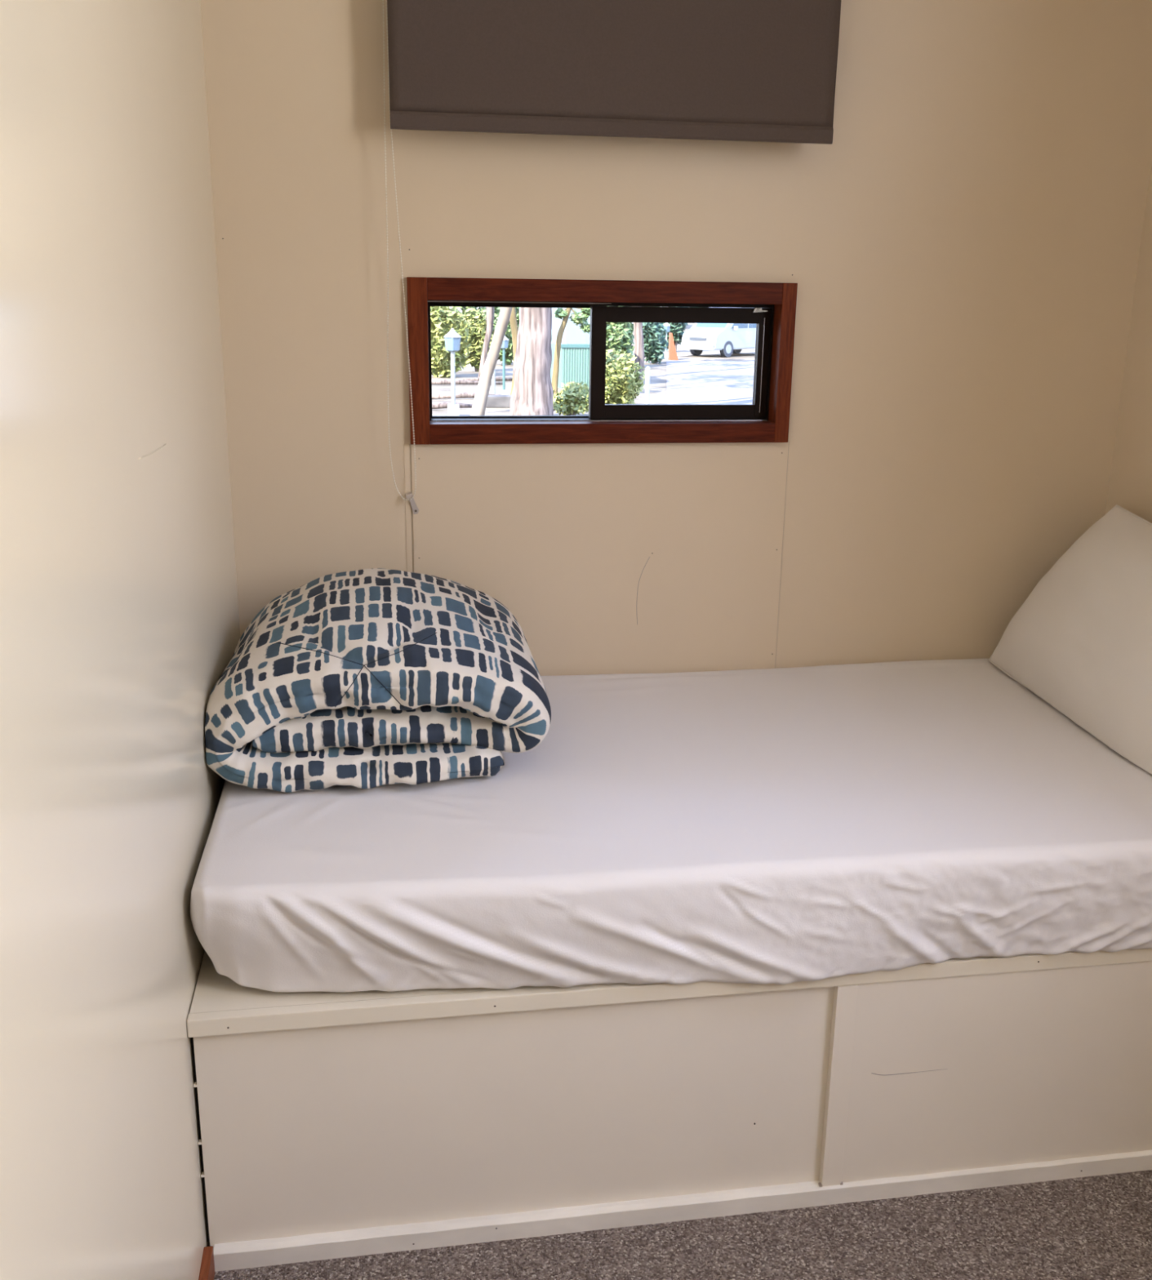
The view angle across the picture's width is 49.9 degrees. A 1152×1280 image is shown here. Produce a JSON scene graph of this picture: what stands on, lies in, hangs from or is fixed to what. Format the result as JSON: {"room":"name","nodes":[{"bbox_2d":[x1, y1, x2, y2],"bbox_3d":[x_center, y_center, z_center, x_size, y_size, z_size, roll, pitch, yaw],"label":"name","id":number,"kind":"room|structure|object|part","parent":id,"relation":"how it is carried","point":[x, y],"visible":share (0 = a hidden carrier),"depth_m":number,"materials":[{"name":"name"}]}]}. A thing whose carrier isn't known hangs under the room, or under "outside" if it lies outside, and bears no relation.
{"room":"small cabin bedroom","nodes":[
{"label":"small cabin bedroom","id":0,"kind":"room"},
{"bbox_2d":[0,0,239,1279],"bbox_3d":[-0.394,0.041,0.420,0.101,2.450,4.300,-2,16,-9],"label":"wall","id":1,"kind":"structure","parent":0,"point":[119,617],"depth_m":1.26,"materials":[{"name":"beige paint"}]},
{"bbox_2d":[198,1246,214,1279],"bbox_3d":[-0.278,1.326,0.303,0.013,0.046,3.144,-2,16,-9],"label":"baseboard","id":2,"kind":"structure","parent":1,"relation":"attached to","point":[207,1266],"depth_m":1.76,"materials":[{"name":"red wood"}]},
{"bbox_2d":[431,306,755,415],"bbox_3d":[11.098,-28.819,112.284,180.000,0.300,219.880,-2,16,-9],"label":"ground","id":3,"kind":"structure","parent":0,"point":[658,377],"depth_m":36.73,"materials":[{"name":"grey concrete"}]},
{"bbox_2d":[430,306,471,377],"bbox_3d":[-3.961,-9.107,37.224,1.641,2.520,1.527,-2,16,-9],"label":"bush","id":4,"kind":"object","parent":3,"relation":"on","point":[442,320],"visible":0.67,"depth_m":36.88,"materials":[{"name":"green plant"}]},
{"bbox_2d":[431,401,472,408],"bbox_3d":[-2.862,-5.240,27.637,1.464,0.160,0.140,-6,17,-23],"label":"fallen branch","id":5,"kind":"object","parent":3,"relation":"on","point":[441,405],"visible":0.45,"depth_m":27.56,"materials":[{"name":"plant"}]},
{"bbox_2d":[444,328,461,415],"bbox_3d":[-2.591,-5.627,26.059,0.346,1.834,0.346,4,16,12],"label":"garden lamp","id":6,"kind":"object","parent":3,"relation":"on","point":[452,340],"visible":0.89,"depth_m":25.95,"materials":[{"name":"grey metal"}]},
{"bbox_3d":[-2.583,-6.190,25.899,0.314,0.289,0.314,-9,19,-31],"label":"lantern glass","id":7,"kind":"part","parent":6,"relation":"part of","materials":[{"name":"white"}]},
{"bbox_3d":[-2.594,-5.406,26.122,0.088,1.375,0.084,-2,16,-9],"label":"post","id":8,"kind":"part","parent":6,"relation":"part of","materials":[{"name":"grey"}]},
{"bbox_2d":[431,391,502,399],"bbox_3d":[-2.646,-5.987,30.281,2.229,0.160,0.140,-4,17,-17],"label":"fallen branch","id":9,"kind":"object","parent":3,"relation":"on","point":[458,395],"visible":0.45,"depth_m":30.16,"materials":[{"name":"grey plant"}]},
{"bbox_2d":[431,379,502,384],"bbox_3d":[-3.560,-7.164,34.379,3.207,0.160,0.140,-3,16,-13],"label":"fallen branch","id":10,"kind":"object","parent":3,"relation":"on","point":[433,381],"visible":0.38,"depth_m":34.38,"materials":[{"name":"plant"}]},
{"bbox_2d":[449,306,485,320],"bbox_3d":[-7.928,-24.743,80.143,6.124,9.165,2.653,-2,16,-9],"label":"bush","id":11,"kind":"object","parent":3,"relation":"on","point":[455,308],"visible":0.02,"depth_m":80.96,"materials":[{"name":"green plant"}]},
{"bbox_2d":[462,306,494,371],"bbox_3d":[-3.176,-9.746,39.940,1.345,2.312,1.202,-2,16,-9],"label":"bush","id":12,"kind":"object","parent":3,"relation":"on","point":[477,331],"visible":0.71,"depth_m":39.70,"materials":[{"name":"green plant"}]},
{"bbox_2d":[455,377,512,381],"bbox_3d":[-2.499,-7.540,35.758,2.097,0.160,0.140,-7,17,-25],"label":"fallen branch","id":13,"kind":"object","parent":3,"relation":"on","point":[477,379],"visible":0.29,"depth_m":35.58,"materials":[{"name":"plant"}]},
{"bbox_2d":[477,306,493,377],"bbox_3d":[-1.754,-13.222,35.961,3.824,11.252,4.728,-2,16,-9],"label":"tree","id":14,"kind":"object","parent":3,"relation":"on","point":[489,310],"visible":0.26,"depth_m":36.60,"materials":[{"name":"grey plant"}]},
{"bbox_2d":[470,306,512,415],"bbox_3d":[-0.012,-9.427,24.646,4.430,10.218,4.430,-2,16,-9],"label":"tree","id":15,"kind":"object","parent":3,"relation":"on","point":[479,404],"visible":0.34,"depth_m":25.07,"materials":[{"name":"beige plant"}]},
{"bbox_2d":[491,369,495,394],"bbox_3d":[-2.066,-6.432,30.983,0.100,0.709,0.096,-2,16,-9],"label":"bollard","id":16,"kind":"object","parent":3,"relation":"on","point":[493,380],"visible":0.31,"depth_m":30.95,"materials":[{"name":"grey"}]},
{"bbox_2d":[485,395,511,408],"bbox_3d":[-1.773,-5.471,28.358,0.640,0.260,0.400,-2,16,-9],"label":"stone edging","id":17,"kind":"object","parent":3,"relation":"on","point":[493,401],"visible":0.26,"depth_m":28.17,"materials":[{"name":"grey stone"}]},
{"bbox_2d":[484,306,519,364],"bbox_3d":[-2.417,-10.825,43.804,1.507,2.312,1.638,13,20,37],"label":"bush","id":18,"kind":"object","parent":3,"relation":"on","point":[508,351],"visible":0.23,"depth_m":43.48,"materials":[{"name":"green plant"}]},
{"bbox_2d":[500,335,509,395],"bbox_3d":[-1.801,-6.842,30.912,0.246,1.543,0.246,-9,19,-31],"label":"garden lamp","id":19,"kind":"object","parent":3,"relation":"on","point":[505,342],"visible":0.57,"depth_m":30.87,"materials":[{"name":"teal"}]},
{"bbox_3d":[-1.804,-6.685,30.956,0.063,1.216,0.060,-2,16,-9],"label":"post","id":20,"kind":"part","parent":19,"relation":"part of","materials":[{"name":"teal"}]},
{"bbox_3d":[-1.794,-7.357,30.765,0.223,0.205,0.223,-9,19,-31],"label":"lantern glass","id":21,"kind":"part","parent":19,"relation":"part of","materials":[{"name":"blue"}]},
{"bbox_2d":[509,306,518,395],"bbox_3d":[-2.102,-10.694,28.926,3.754,10.212,3.747,10,18,30],"label":"tree","id":22,"kind":"object","parent":3,"relation":"on","point":[513,324],"visible":0.1,"depth_m":29.12,"materials":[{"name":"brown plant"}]},
{"bbox_2d":[510,307,553,415],"bbox_3d":[-0.621,-10.242,23.515,6.672,12.325,3.304,14,20,38],"label":"tree","id":23,"kind":"object","parent":3,"relation":"on","point":[532,393],"visible":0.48,"depth_m":24.09,"materials":[{"name":"grey plant"}]},
{"bbox_2d":[550,307,590,388],"bbox_3d":[-0.124,-8.536,34.696,1.046,2.741,3.050,-2,16,-9],"label":"shed","id":24,"kind":"object","parent":3,"relation":"on","point":[574,361],"visible":0.46,"depth_m":33.52,"materials":[{"name":"green metal"}]},
{"bbox_3d":[0.091,-7.960,33.474,1.046,0.080,0.350,-2,16,-9],"label":"rail","id":25,"kind":"part","parent":24,"relation":"part of","materials":[{"name":"teal"}]},
{"bbox_2d":[551,307,590,395],"bbox_3d":[1.259,-10.488,30.463,3.412,9.057,4.380,4,16,10],"label":"tree","id":26,"kind":"object","parent":3,"relation":"on","point":[579,317],"visible":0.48,"depth_m":30.64,"materials":[{"name":"green plant"}]},
{"bbox_2d":[553,381,589,415],"bbox_3d":[-0.045,-4.995,25.923,1.055,0.881,1.862,-2,16,-9],"label":"bush","id":27,"kind":"object","parent":3,"relation":"on","point":[572,400],"visible":0.91,"depth_m":25.49,"materials":[{"name":"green plant"}]},
{"bbox_2d":[605,322,634,360],"bbox_3d":[1.331,-10.544,42.942,1.496,2.429,1.542,3,16,8],"label":"bush","id":28,"kind":"object","parent":3,"relation":"on","point":[620,335],"visible":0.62,"depth_m":42.53,"materials":[{"name":"green plant"}]},
{"bbox_2d":[604,348,644,404],"bbox_3d":[0.909,-5.857,27.958,1.284,1.441,2.010,-2,16,-9],"label":"bush","id":29,"kind":"object","parent":3,"relation":"on","point":[622,384],"visible":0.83,"depth_m":27.33,"materials":[{"name":"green plant"}]},
{"bbox_2d":[633,306,644,377],"bbox_3d":[1.754,-13.716,36.937,3.529,11.741,5.466,14,20,38],"label":"tree","id":30,"kind":"object","parent":3,"relation":"on","point":[637,326],"visible":0.16,"depth_m":38.23,"materials":[{"name":"grey plant"}]},
{"bbox_2d":[644,366,649,404],"bbox_3d":[1.481,-5.115,25.742,0.100,1.134,0.096,-2,16,-9],"label":"bollard","id":31,"kind":"object","parent":3,"relation":"on","point":[647,368],"visible":0.79,"depth_m":25.66,"materials":[{"name":"grey"}]},
{"bbox_2d":[642,322,668,364],"bbox_3d":[2.790,-11.185,45.675,1.345,2.039,1.202,4,16,11],"label":"bush","id":32,"kind":"object","parent":3,"relation":"on","point":[655,344],"visible":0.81,"depth_m":45.41,"materials":[{"name":"green plant"}]},
{"bbox_2d":[663,322,670,357],"bbox_3d":[3.653,-12.154,50.100,0.298,1.434,0.298,4,16,12],"label":"garden lamp","id":33,"kind":"object","parent":3,"relation":"on","point":[667,326],"visible":0.56,"depth_m":49.94,"materials":[{"name":"grey"}]},
{"bbox_3d":[3.659,-12.569,49.982,0.271,0.249,0.271,4,16,12],"label":"lantern glass","id":34,"kind":"part","parent":33,"relation":"part of","materials":[{"name":"blue"}]},
{"bbox_2d":[667,332,678,359],"bbox_3d":[3.841,-11.546,48.619,0.346,1.037,0.250,-2,16,-9],"label":"marker post","id":35,"kind":"object","parent":3,"relation":"on","point":[672,351],"visible":1,"depth_m":48.55,"materials":[{"name":"brown plastic"}]},
{"bbox_2d":[662,322,688,351],"bbox_3d":[4.358,-13.877,54.567,1.303,2.403,1.361,-2,16,-9],"label":"bush","id":36,"kind":"object","parent":3,"relation":"on","point":[677,330],"visible":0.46,"depth_m":54.34,"materials":[{"name":"green plant"}]},
{"bbox_3d":[4.402,-13.444,54.633,0.456,1.535,0.391,-2,16,-9],"label":"stem","id":37,"kind":"part","parent":36,"relation":"part of","materials":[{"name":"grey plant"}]},
{"bbox_2d":[680,306,756,357],"bbox_3d":[6.659,-13.088,52.430,1.943,2.000,4.730,15,21,41],"label":"van","id":38,"kind":"object","parent":3,"relation":"on","point":[729,339],"visible":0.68,"depth_m":51.19,"materials":[{"name":"grey paint"}]},
{"bbox_2d":[200,0,1151,668],"bbox_3d":[0.246,-0.560,2.570,1.885,2.450,0.101,-2,16,-9],"label":"wall","id":39,"kind":"structure","parent":0,"point":[962,254],"depth_m":2.47,"materials":[{"name":"beige paint"}]},
{"bbox_2d":[404,443,413,572],"bbox_3d":[-0.343,0.106,2.607,0.014,1.034,0.002,-2,16,-9],"label":"trim","id":40,"kind":"structure","parent":39,"relation":"attached to","point":[407,455],"depth_m":2.50,"materials":[{"name":"beige paint"}]},
{"bbox_2d":[404,491,418,514],"bbox_3d":[-0.329,-0.274,2.485,0.027,0.046,0.024,-2,16,-9],"label":"clip","id":41,"kind":"object","parent":39,"relation":"attached to","point":[408,495],"visible":1,"depth_m":2.49,"materials":[{"name":"beige plastic"}]},
{"bbox_3d":[-0.327,-0.272,2.497,0.020,0.037,0.003,-2,16,-9],"label":"arm","id":42,"kind":"part","parent":41,"relation":"part of","materials":[{"name":"beige plastic"}]},
{"bbox_2d":[410,441,789,675],"bbox_3d":[0.052,0.093,2.670,0.787,1.034,0.004,-2,16,-9],"label":"wall panel","id":43,"kind":"object","parent":39,"relation":"attached to","point":[607,558],"depth_m":2.59,"materials":[{"name":"beige paint"}]},
{"bbox_2d":[406,276,797,444],"bbox_3d":[0.050,-0.568,2.522,0.779,0.319,0.114,-2,16,-9],"label":"window","id":44,"kind":"structure","parent":39,"relation":"in","point":[771,306],"depth_m":2.50,"materials":[{"name":"red wood"}]},
{"bbox_3d":[-0.308,-0.543,2.418,0.038,0.319,0.018,-2,16,-9],"label":"casing","id":45,"kind":"part","parent":44,"relation":"part of","materials":[{"name":"red wood"}]},
{"bbox_3d":[-0.131,-0.569,2.533,0.330,0.218,0.004,-2,16,-9],"label":"pane","id":46,"kind":"part","parent":44,"relation":"part of","materials":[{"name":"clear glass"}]},
{"bbox_3d":[-0.120,-0.570,2.535,0.360,0.226,0.016,-2,16,-9],"label":"fixed sash","id":47,"kind":"part","parent":44,"relation":"part of","materials":[{"name":"clear glass"}]},
{"bbox_3d":[0.049,-0.573,2.546,0.724,0.255,0.065,-2,16,-9],"label":"frame","id":48,"kind":"part","parent":44,"relation":"part of","materials":[{"name":"brown metal"}]},
{"bbox_3d":[0.060,-0.421,2.516,0.711,0.040,0.018,-2,16,-9],"label":"sill casing","id":49,"kind":"part","parent":44,"relation":"part of","materials":[{"name":"red wood"}]},
{"bbox_3d":[0.064,-0.688,2.440,0.711,0.042,0.018,-2,16,-9],"label":"head casing","id":50,"kind":"part","parent":44,"relation":"part of","materials":[{"name":"red wood"}]},
{"bbox_3d":[0.214,-0.572,2.558,0.375,0.225,0.020,-2,16,-9],"label":"sliding sash","id":51,"kind":"part","parent":44,"relation":"part of","materials":[{"name":"brown metal"}]},
{"bbox_3d":[0.217,-0.571,2.559,0.320,0.165,0.004,-2,16,-9],"label":"pane","id":52,"kind":"part","parent":44,"relation":"part of","materials":[{"name":"clear glass"}]},
{"bbox_3d":[0.427,-0.567,2.537,0.030,0.319,0.019,-2,16,-9],"label":"casing","id":53,"kind":"part","parent":44,"relation":"part of","materials":[{"name":"red wood"}]},
{"bbox_2d":[382,0,840,500],"bbox_3d":[0.069,-0.913,2.326,0.863,1.311,0.115,-2,16,-9],"label":"roller blind","id":54,"kind":"object","parent":39,"relation":"attached to","point":[735,70],"visible":1,"depth_m":2.25,"materials":[{"name":"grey fabric"}]},
{"bbox_3d":[-0.337,-0.868,2.280,0.038,1.237,0.059,11,19,32],"label":"chain","id":55,"kind":"part","parent":54,"relation":"part of","materials":[{"name":"beige plastic"}]},
{"bbox_3d":[0.077,-0.946,2.283,0.831,0.030,0.009,-2,16,-9],"label":"rail","id":56,"kind":"part","parent":54,"relation":"part of","materials":[{"name":"grey fabric"}]},
{"bbox_2d":[213,1169,1151,1279],"bbox_3d":[0.568,1.218,0.921,2.085,0.060,4.300,-2,16,-9],"label":"floor","id":57,"kind":"structure","parent":0,"point":[1095,1227],"depth_m":1.87,"materials":[{"name":"grey carpet"}]},
{"bbox_2d":[186,948,1151,1271],"bbox_3d":[0.317,0.564,2.344,1.882,0.413,0.952,-2,16,-9],"label":"bed base","id":58,"kind":"object","parent":57,"relation":"on","point":[331,1125],"visible":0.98,"depth_m":1.86,"materials":[{"name":"beige wood"}]},
{"bbox_3d":[-0.074,0.709,1.842,0.933,0.374,0.008,-2,16,-9],"label":"panel","id":59,"kind":"part","parent":58,"relation":"part of","materials":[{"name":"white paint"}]},
{"bbox_3d":[0.394,0.503,1.856,1.882,0.026,0.020,-2,16,-9],"label":"edge trim","id":60,"kind":"part","parent":58,"relation":"part of","materials":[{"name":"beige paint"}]},
{"bbox_2d":[190,657,1151,992],"bbox_3d":[0.324,0.283,2.255,1.878,0.199,0.972,-2,16,-9],"label":"mattress","id":61,"kind":"object","parent":58,"relation":"on","point":[781,825],"visible":0.83,"depth_m":1.85,"materials":[{"name":"white fabric"}]},
{"bbox_2d":[204,568,551,792],"bbox_3d":[-0.346,0.040,2.207,0.559,0.280,0.554,-2,16,-9],"label":"quilt","id":62,"kind":"object","parent":61,"relation":"on","point":[364,678],"visible":1,"depth_m":2.00,"materials":[{"name":"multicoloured fabric"}]},
{"bbox_2d":[988,504,1151,773],"bbox_3d":[1.071,-0.017,2.341,0.251,0.360,0.768,-1,16,-6],"label":"pillow","id":63,"kind":"object","parent":61,"relation":"on","point":[1081,640],"visible":1,"depth_m":2.38,"materials":[{"name":"white fabric"}]},
{"bbox_3d":[0.869,0.680,1.989,0.911,0.374,0.018,-2,16,-9],"label":"panel","id":64,"kind":"part","parent":58,"relation":"part of","materials":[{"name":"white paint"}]},
{"bbox_2d":[666,360,754,404],"bbox_3d":[14.687,-7.636,37.215,29.284,0.001,28.664,-2,16,-9],"label":"road","id":65,"kind":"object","parent":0,"point":[688,382],"visible":0.25,"depth_m":36.81,"materials":[{"name":"grey asphalt"}]},
{"bbox_2d":[1105,162,1151,523],"bbox_3d":[1.564,-0.021,0.736,0.100,2.450,4.300,-2,16,-9],"label":"wall","id":66,"kind":"structure","parent":0,"point":[1130,486],"depth_m":2.62,"materials":[{"name":"beige paint"}]}
]}

